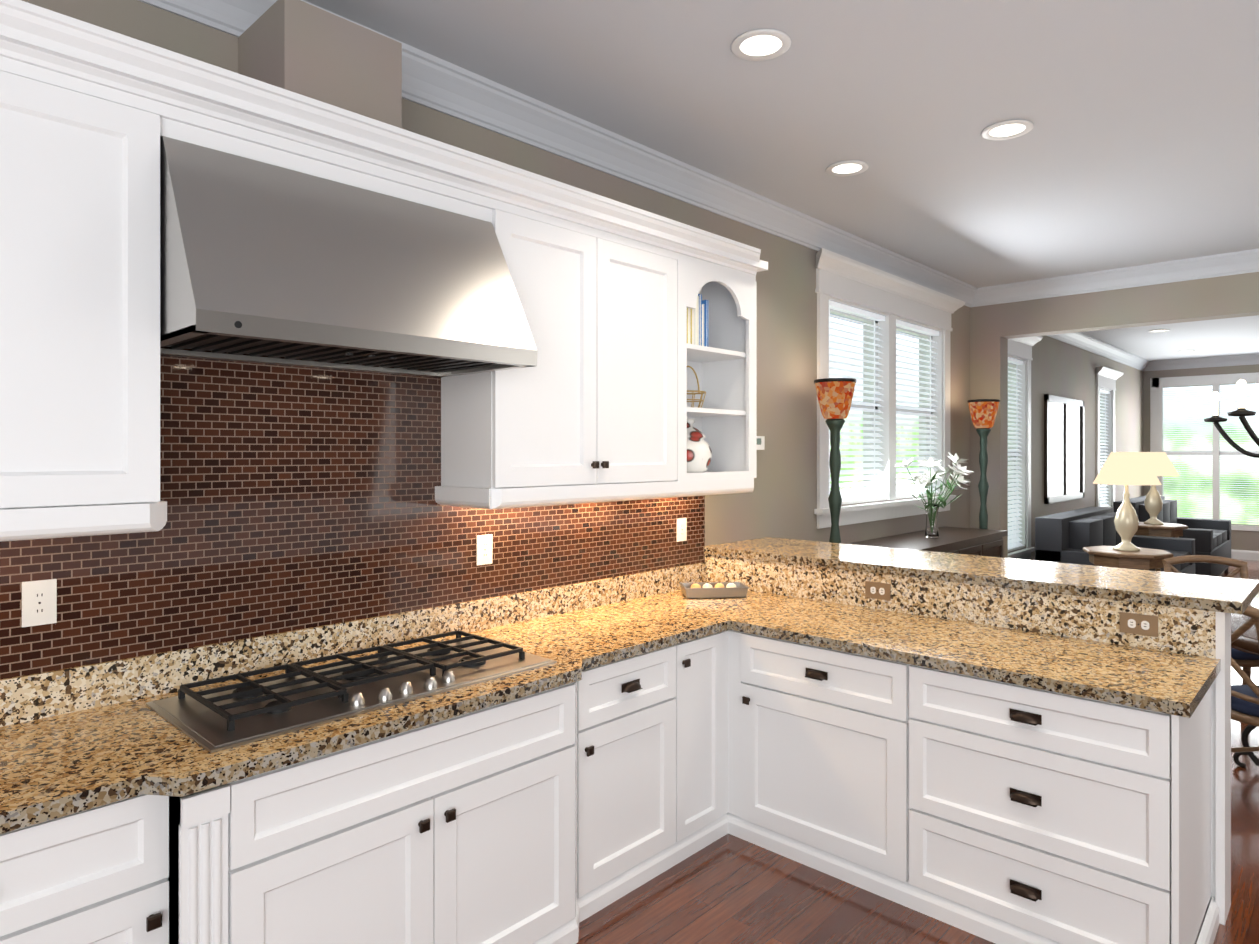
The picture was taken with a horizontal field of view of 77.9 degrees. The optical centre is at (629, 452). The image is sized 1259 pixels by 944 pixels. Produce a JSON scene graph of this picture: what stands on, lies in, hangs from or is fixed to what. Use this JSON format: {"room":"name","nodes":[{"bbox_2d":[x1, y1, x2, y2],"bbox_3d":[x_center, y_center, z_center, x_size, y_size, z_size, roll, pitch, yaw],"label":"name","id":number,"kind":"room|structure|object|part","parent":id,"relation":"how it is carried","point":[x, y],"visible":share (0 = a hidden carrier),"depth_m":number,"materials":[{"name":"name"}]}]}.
{"room":"dining room and kitchen","nodes":[
{"label":"dining room and kitchen","id":0,"kind":"room"},
{"bbox_2d":[22,0,1142,559],"bbox_3d":[2.119,0.080,6.197,0.200,3.100,18.500,0,0,43],"label":"wall","id":1,"kind":"structure","parent":0,"point":[780,500],"depth_m":4.81,"materials":[{"name":"paint"}]},
{"bbox_2d":[0,16,167,515],"bbox_3d":[-1.523,-0.420,1.929,0.347,1.100,0.548,0,0,43],"label":"upper cabinet","id":2,"kind":"object","parent":1,"relation":"attached to","point":[82,126],"depth_m":1.88,"materials":[{"name":"white paint"}]},
{"bbox_2d":[238,0,401,127],"bbox_3d":[-0.990,-1.145,2.494,0.348,0.350,0.375,0,0,43],"label":"cover","id":3,"kind":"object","parent":1,"relation":"attached to","point":[306,49],"depth_m":2.35,"materials":[{"name":"paint"}]},
{"bbox_2d":[160,136,537,376],"bbox_3d":[-0.883,-0.553,2.431,0.592,0.537,1.050,0,0,43],"label":"range hood","id":4,"kind":"object","parent":1,"relation":"attached to","point":[273,263],"visible":0.96,"depth_m":2.21,"materials":[{"name":"silver metal"}]},
{"bbox_2d":[0,347,704,678],"bbox_3d":[-0.980,-0.115,2.756,0.008,1.420,4.040,0,0,43],"label":"backsplash","id":5,"kind":"structure","parent":1,"relation":"attached to","point":[298,497],"depth_m":2.60,"materials":[{"name":"brown tile"}]},
{"bbox_2d":[22,579,56,626],"bbox_3d":[-1.590,0.406,2.097,0.007,0.120,0.075,0,0,43],"label":"outlet","id":6,"kind":"object","parent":5,"relation":"attached to","point":[39,602],"visible":1,"depth_m":2.09,"materials":[{"name":"white plastic"}]},
{"bbox_2d":[477,534,491,564],"bbox_3d":[-0.588,0.395,3.160,0.007,0.120,0.075,0,0,43],"label":"outlet","id":7,"kind":"object","parent":5,"relation":"attached to","point":[484,549],"visible":1,"depth_m":3.16,"materials":[{"name":"white plastic"}]},
{"bbox_2d":[677,518,686,541],"bbox_3d":[0.274,0.405,4.075,0.007,0.120,0.075,0,0,43],"label":"outlet","id":8,"kind":"object","parent":5,"relation":"attached to","point":[681,529],"visible":1,"depth_m":4.07,"materials":[{"name":"white plastic"}]},
{"bbox_2d":[436,176,691,491],"bbox_3d":[-0.236,-0.420,3.295,0.347,1.100,1.085,0,0,43],"label":"upper cabinet","id":9,"kind":"object","parent":1,"relation":"attached to","point":[594,404],"depth_m":3.08,"materials":[{"name":"white paint"}]},
{"bbox_2d":[687,294,711,472],"bbox_3d":[0.281,-0.339,3.823,0.226,0.876,0.263,0,0,43],"label":"decorations","id":10,"kind":"object","parent":9,"relation":"on","point":[699,452],"visible":0.25,"depth_m":3.75,"materials":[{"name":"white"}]},
{"bbox_2d":[687,366,705,407],"bbox_3d":[0.293,-0.322,3.865,0.178,0.219,0.178,0,0,43],"label":"basket","id":11,"kind":"object","parent":10,"relation":"on","point":[702,392],"depth_m":3.87,"materials":[{"name":"brown wicker"}]},
{"bbox_2d":[687,294,707,346],"bbox_3d":[0.250,-0.642,3.783,0.210,0.270,0.163,0,0,43],"label":"books","id":12,"kind":"object","parent":10,"relation":"on","point":[697,318],"depth_m":3.71,"materials":[{"name":"multicoloured paper"}]},
{"bbox_2d":[687,418,711,472],"bbox_3d":[0.293,-0.034,3.837,0.226,0.267,0.226,0,0,43],"label":"jar","id":13,"kind":"object","parent":10,"relation":"on","point":[699,453],"depth_m":3.76,"materials":[{"name":"ceramic"}]},
{"bbox_2d":[757,436,764,449],"bbox_3d":[0.753,-0.055,4.585,0.022,0.080,0.120,0,0,43],"label":"thermostat","id":14,"kind":"object","parent":1,"relation":"attached to","point":[760,442],"visible":0.61,"depth_m":4.59,"materials":[{"name":"white plastic"}]},
{"bbox_2d":[814,248,964,528],"bbox_3d":[1.955,-0.401,5.946,0.306,1.800,2.454,0,0,43],"label":"kitchen window","id":15,"kind":"structure","parent":1,"relation":"in","point":[883,306],"depth_m":5.88,"materials":[{"name":"white"}]},
{"label":"glass","id":16,"kind":"part","parent":15,"relation":"part of","materials":[{"name":"clear glass"}]},
{"bbox_2d":[829,300,938,500],"bbox_3d":[1.955,-0.337,5.947,0.055,1.383,1.940,0,0,43],"label":"blind","id":17,"kind":"object","parent":15,"relation":"attached to","point":[879,405],"depth_m":5.89,"materials":[{"name":"white plastic"}]},
{"bbox_2d":[1008,336,1042,559],"bbox_3d":[3.896,-0.046,8.006,0.306,2.390,1.284,0,0,43],"label":"living room window","id":18,"kind":"structure","parent":1,"relation":"in","point":[1020,358],"depth_m":8.27,"materials":[{"name":"white"}]},
{"bbox_2d":[1008,357,1022,548],"bbox_3d":[3.895,0.018,8.007,0.055,1.973,0.800,0,0,43],"label":"blind","id":19,"kind":"object","parent":18,"relation":"attached to","point":[1017,362],"depth_m":8.23,"materials":[{"name":"white plastic"}]},
{"bbox_2d":[1044,394,1083,503],"bbox_3d":[5.222,-0.036,9.319,0.033,1.230,1.600,0,0,43],"label":"picture frame","id":20,"kind":"object","parent":1,"relation":"attached to","point":[1063,448],"visible":1,"depth_m":9.26,"materials":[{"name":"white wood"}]},
{"bbox_3d":[5.215,-0.036,9.326,0.013,1.090,1.460,0,0,43],"label":"glass","id":21,"kind":"part","parent":20,"relation":"part of","materials":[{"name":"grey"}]},
{"bbox_2d":[1096,366,1123,506],"bbox_3d":[6.580,-0.112,10.856,0.306,2.060,1.234,0,0,43],"label":"living room window","id":22,"kind":"structure","parent":1,"relation":"in","point":[1106,378],"depth_m":11.02,"materials":[{"name":"white"}]},
{"bbox_2d":[1100,389,1109,506],"bbox_3d":[6.580,-0.048,10.857,0.055,1.643,0.750,0,0,43],"label":"blind","id":23,"kind":"object","parent":22,"relation":"attached to","point":[1104,393],"depth_m":11.08,"materials":[{"name":"white plastic"}]},
{"bbox_2d":[304,0,1258,360],"bbox_3d":[4.335,-1.530,4.247,10.700,0.120,19.100,0,0,43],"label":"ceiling","id":24,"kind":"structure","parent":0,"point":[1138,144],"depth_m":3.32,"materials":[{"name":"grey paint"}]},
{"bbox_2d":[138,0,1258,370],"bbox_3d":[5.035,-1.396,3.313,8.000,0.148,18.300,0,0,43],"label":"crown molding","id":25,"kind":"structure","parent":24,"relation":"attached to","point":[442,86],"depth_m":4.06,"materials":[{"name":"white paint"}]},
{"bbox_2d":[731,29,790,60],"bbox_3d":[0.473,-1.464,2.802,0.215,0.009,0.215,0,0,19],"label":"recessed light","id":26,"kind":"object","parent":24,"relation":"in","point":[760,44],"depth_m":2.80,"materials":[{"name":"white"}]},
{"bbox_2d":[825,160,868,175],"bbox_3d":[1.123,-1.464,4.017,0.215,0.009,0.215,0,0,19],"label":"recessed light","id":27,"kind":"object","parent":24,"relation":"in","point":[849,167],"depth_m":4.01,"materials":[{"name":"white"}]},
{"bbox_2d":[981,120,1033,139],"bbox_3d":[1.717,-1.464,3.539,0.215,0.009,0.215,0,0,37],"label":"recessed light","id":28,"kind":"object","parent":24,"relation":"in","point":[1009,129],"depth_m":3.53,"materials":[{"name":"white"}]},
{"bbox_2d":[1148,329,1168,332],"bbox_3d":[6.388,-1.466,9.388,0.215,0.009,0.215,0,0,37],"label":"recessed light","id":29,"kind":"object","parent":24,"relation":"in","point":[1158,330],"depth_m":9.37,"materials":[{"name":"white"}]},
{"bbox_2d":[1204,379,1258,457],"bbox_3d":[3.676,-0.655,3.797,1.474,1.630,1.444,0,0,43],"label":"chandelier","id":30,"kind":"object","parent":24,"relation":"hanging from","point":[1241,412],"visible":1,"depth_m":3.71,"materials":[{"name":"grey metal"}]},
{"bbox_2d":[576,559,1258,943],"bbox_3d":[4.335,1.670,4.248,10.700,0.080,19.100,0,0,43],"label":"floor","id":31,"kind":"structure","parent":0,"point":[728,889],"depth_m":2.81,"materials":[{"name":"brown wood"}]},
{"bbox_2d":[0,781,175,943],"bbox_3d":[-1.499,1.194,1.710,0.683,0.874,0.745,0,0,43],"label":"base cabinet","id":32,"kind":"object","parent":31,"relation":"on","point":[97,872],"depth_m":1.67,"materials":[{"name":"white paint"}]},
{"bbox_2d":[172,669,599,943],"bbox_3d":[-0.814,1.193,2.422,0.704,0.874,1.260,0,0,43],"label":"base cabinet","id":33,"kind":"object","parent":31,"relation":"on","point":[483,827],"depth_m":2.15,"materials":[{"name":"white paint"}]},
{"bbox_2d":[0,601,727,828],"bbox_3d":[-0.943,0.735,2.273,0.720,0.040,3.388,0,0,43],"label":"countertop","id":34,"kind":"structure","parent":33,"relation":"on","point":[69,758],"depth_m":2.02,"materials":[{"name":"beige stone"}]},
{"bbox_2d":[146,630,556,752],"bbox_3d":[-0.808,0.692,2.423,0.515,0.046,1.090,0,0,43],"label":"cooktop","id":35,"kind":"object","parent":34,"relation":"in","point":[296,696],"visible":1,"depth_m":2.28,"materials":[{"name":"silver metal"}]},
{"bbox_2d":[584,641,695,909],"bbox_3d":[-0.225,1.193,3.048,0.703,0.874,0.611,0,0,43],"label":"base cabinet","id":36,"kind":"object","parent":31,"relation":"on","point":[648,697],"depth_m":2.96,"materials":[{"name":"white paint"}]},
{"bbox_2d":[684,625,735,851],"bbox_3d":[0.104,1.193,3.408,0.688,0.874,0.364,0,0,43],"label":"base cabinet","id":37,"kind":"object","parent":31,"relation":"on","point":[716,650],"depth_m":3.27,"materials":[{"name":"white paint"}]},
{"bbox_2d":[740,633,907,906],"bbox_3d":[0.959,1.193,3.279,0.726,0.874,0.660,0,0,43],"label":"base cabinet","id":38,"kind":"object","parent":31,"relation":"on","point":[824,732],"depth_m":3.02,"materials":[{"name":"white paint"}]},
{"bbox_2d":[814,378,856,542],"bbox_3d":[1.263,0.592,4.778,0.320,2.075,0.320,0,0,43],"label":"floor lamp","id":39,"kind":"object","parent":31,"relation":"on","point":[835,396],"visible":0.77,"depth_m":4.74,"materials":[{"name":"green metal"}]},
{"bbox_3d":[1.263,-0.316,4.778,0.244,0.228,0.244,0,0,43],"label":"lamp shade","id":40,"kind":"part","parent":39,"relation":"part of","materials":[{"name":"orange glass"}]},
{"bbox_2d":[848,526,1007,557],"bbox_3d":[2.179,1.130,5.715,0.510,1.000,1.980,0,0,43],"label":"sideboard","id":41,"kind":"object","parent":31,"relation":"on","point":[974,541],"visible":0.08,"depth_m":5.75,"materials":[{"name":"brown wood"}]},
{"bbox_2d":[895,452,972,537],"bbox_3d":[2.247,0.313,5.686,0.532,0.632,0.630,0,0,43],"label":"flower vase","id":42,"kind":"object","parent":41,"relation":"on","point":[930,476],"visible":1,"depth_m":5.68,"materials":[{"name":"clear glass"}]},
{"bbox_3d":[2.225,0.504,5.727,0.116,0.250,0.116,0,0,43],"label":"glass","id":43,"kind":"part","parent":42,"relation":"part of","materials":[{"name":"clear glass"}]},
{"bbox_2d":[967,399,999,528],"bbox_3d":[3.025,0.592,6.649,0.320,2.075,0.320,0,0,43],"label":"floor lamp","id":44,"kind":"object","parent":31,"relation":"on","point":[983,412],"visible":0.69,"depth_m":6.62,"materials":[{"name":"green metal"}]},
{"bbox_3d":[3.025,-0.317,6.649,0.244,0.228,0.244,0,0,43],"label":"lamp shade","id":45,"kind":"part","parent":44,"relation":"part of","materials":[{"name":"orange glass"}]},
{"bbox_2d":[908,665,1215,943],"bbox_3d":[1.515,1.193,2.755,0.803,0.874,0.660,0,0,43],"label":"base cabinet","id":46,"kind":"object","parent":31,"relation":"on","point":[1004,751],"depth_m":2.49,"materials":[{"name":"white paint"}]},
{"bbox_2d":[624,581,1223,720],"bbox_3d":[1.005,0.735,3.227,2.248,0.040,0.672,0,0,43],"label":"countertop","id":47,"kind":"structure","parent":46,"relation":"on","point":[1168,681],"depth_m":2.85,"materials":[{"name":"beige stone"}]},
{"bbox_2d":[679,581,748,597],"bbox_3d":[0.419,0.679,3.883,0.320,0.070,0.165,0,0,-6],"label":"tray","id":48,"kind":"object","parent":47,"relation":"on","point":[719,589],"visible":0.98,"depth_m":3.81,"materials":[{"name":"grey ceramic"}]},
{"bbox_2d":[1035,506,1194,573],"bbox_3d":[5.002,1.129,7.946,1.000,1.000,2.100,0,0,43],"label":"sofa","id":49,"kind":"object","parent":31,"relation":"on","point":[1065,537],"visible":0.38,"depth_m":7.52,"materials":[{"name":"grey fabric"}]},
{"bbox_2d":[1083,546,1172,570],"bbox_3d":[4.215,1.230,6.600,0.660,0.801,0.660,0,0,43],"label":"side table","id":50,"kind":"object","parent":31,"relation":"on","point":[1142,558],"visible":0.48,"depth_m":6.39,"materials":[{"name":"brown wood"}]},
{"bbox_2d":[1093,452,1161,550],"bbox_3d":[4.215,0.412,6.600,0.494,0.832,0.494,0,0,43],"label":"light","id":51,"kind":"object","parent":50,"relation":"on","point":[1126,469],"visible":1,"depth_m":6.52,"materials":[{"name":"beige ceramic"}]},
{"bbox_3d":[4.215,0.490,6.600,0.195,0.676,0.192,0,0,43],"label":"stem","id":52,"kind":"part","parent":51,"relation":"part of","materials":[{"name":"beige ceramic"}]},
{"bbox_3d":[4.215,0.133,6.600,0.494,0.273,0.494,0,0,43],"label":"lamp shade","id":53,"kind":"part","parent":51,"relation":"part of","materials":[{"name":"beige fabric"}]},
{"bbox_2d":[1134,522,1187,537],"bbox_3d":[6.054,1.229,8.989,0.660,0.801,0.660,0,0,43],"label":"side table","id":54,"kind":"object","parent":31,"relation":"on","point":[1170,530],"visible":0.33,"depth_m":8.76,"materials":[{"name":"brown wood"}]},
{"bbox_2d":[1142,452,1178,524],"bbox_3d":[6.054,0.412,8.989,0.494,0.832,0.494,0,0,43],"label":"light","id":55,"kind":"object","parent":54,"relation":"on","point":[1160,463],"visible":0.79,"depth_m":8.90,"materials":[{"name":"beige ceramic"}]},
{"bbox_3d":[6.054,0.490,8.989,0.195,0.676,0.192,0,0,43],"label":"stem","id":56,"kind":"part","parent":55,"relation":"part of","materials":[{"name":"beige ceramic"}]},
{"bbox_3d":[6.054,0.132,8.989,0.494,0.273,0.494,0,0,43],"label":"lamp shade","id":57,"kind":"part","parent":55,"relation":"part of","materials":[{"name":"beige fabric"}]},
{"bbox_2d":[1113,495,1230,575],"bbox_3d":[7.197,1.129,10.276,1.000,1.000,2.000,0,0,43],"label":"sofa","id":58,"kind":"object","parent":31,"relation":"on","point":[1211,537],"visible":0.4,"depth_m":9.92,"materials":[{"name":"grey fabric"}]},
{"bbox_2d":[1162,555,1258,684],"bbox_3d":[3.498,1.136,4.610,0.471,0.991,0.571,0,0,19],"label":"dining chair","id":59,"kind":"object","parent":31,"relation":"on","point":[1246,661],"visible":0.21,"depth_m":4.78,"materials":[{"name":"brown wood"}]},
{"bbox_2d":[1231,648,1258,659],"bbox_3d":[3.483,1.132,4.569,0.436,0.064,0.447,0,0,43],"label":"cushion","id":60,"kind":"object","parent":59,"relation":"on","point":[1236,654],"depth_m":4.36,"materials":[{"name":"blue fabric"}]},
{"bbox_2d":[1231,605,1258,752],"bbox_3d":[2.891,1.137,3.527,0.571,0.991,0.474,0,0,-5],"label":"dining chair","id":61,"kind":"object","parent":31,"relation":"on","point":[1244,704],"visible":0.21,"depth_m":3.43,"materials":[{"name":"brown wood"}]},
{"bbox_2d":[1231,685,1258,716],"bbox_3d":[2.934,1.132,3.534,0.441,0.064,0.444,0,0,43],"label":"cushion","id":62,"kind":"object","parent":61,"relation":"on","point":[1240,707],"depth_m":3.48,"materials":[{"name":"blue fabric"}]},
{"bbox_2d":[1231,599,1258,767],"bbox_3d":[3.682,1.236,3.599,1.772,0.793,1.772,0,0,43],"label":"dining table","id":63,"kind":"object","parent":31,"relation":"on","point":[1247,641],"visible":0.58,"depth_m":3.84,"materials":[{"name":"brown wood"}]},
{"bbox_2d":[704,537,1258,614],"bbox_3d":[1.457,0.530,3.663,2.308,0.040,0.638,0,0,43],"label":"countertop","id":64,"kind":"structure","parent":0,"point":[1207,594],"depth_m":3.31,"materials":[{"name":"beige stone"}]},
{"bbox_2d":[865,581,890,600],"bbox_3d":[1.131,0.630,3.544,0.120,0.075,0.007,0,0,43],"label":"outlet","id":65,"kind":"object","parent":64,"relation":"attached to","point":[878,590],"visible":1,"depth_m":3.54,"materials":[{"name":"brown plastic"}]},
{"bbox_2d":[1120,612,1157,636],"bbox_3d":[1.866,0.630,2.852,0.120,0.075,0.007,0,0,43],"label":"outlet","id":66,"kind":"object","parent":64,"relation":"attached to","point":[1138,624],"visible":1,"depth_m":2.85,"materials":[{"name":"brown plastic"}]},
{"bbox_2d":[970,272,1258,557],"bbox_3d":[6.091,0.080,4.434,8.000,3.100,0.200,0,0,43],"label":"wall","id":67,"kind":"structure","parent":0,"point":[994,328],"depth_m":6.67,"materials":[{"name":"paint"}]},
{"bbox_2d":[1143,364,1258,550],"bbox_3d":[11.377,0.079,10.047,8.000,3.100,0.200,0,0,43],"label":"wall","id":68,"kind":"structure","parent":0,"point":[1244,540],"depth_m":12.20,"materials":[{"name":"paint"}]},
{"bbox_2d":[1150,372,1258,530],"bbox_3d":[9.384,-0.007,11.840,2.440,2.390,0.122,0,0,43],"label":"living room window","id":69,"kind":"structure","parent":68,"relation":"in","point":[1157,414],"depth_m":12.17,"materials":[{"name":"white glass"}]},
{"bbox_2d":[1231,549,1258,560],"bbox_3d":[11.302,1.559,9.968,8.000,0.140,0.018,0,0,43],"label":"baseboard","id":70,"kind":"structure","parent":68,"relation":"attached to","point":[1245,554],"depth_m":11.79,"materials":[{"name":"white wood"}]},
{"label":"outside","id":71,"kind":"structure","parent":0,"visible":0},
{"bbox_2d":[830,317,1258,524],"bbox_3d":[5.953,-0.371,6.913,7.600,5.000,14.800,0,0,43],"label":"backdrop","id":72,"kind":"structure","parent":71,"point":[841,340],"depth_m":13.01,"materials":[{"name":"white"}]}
]}

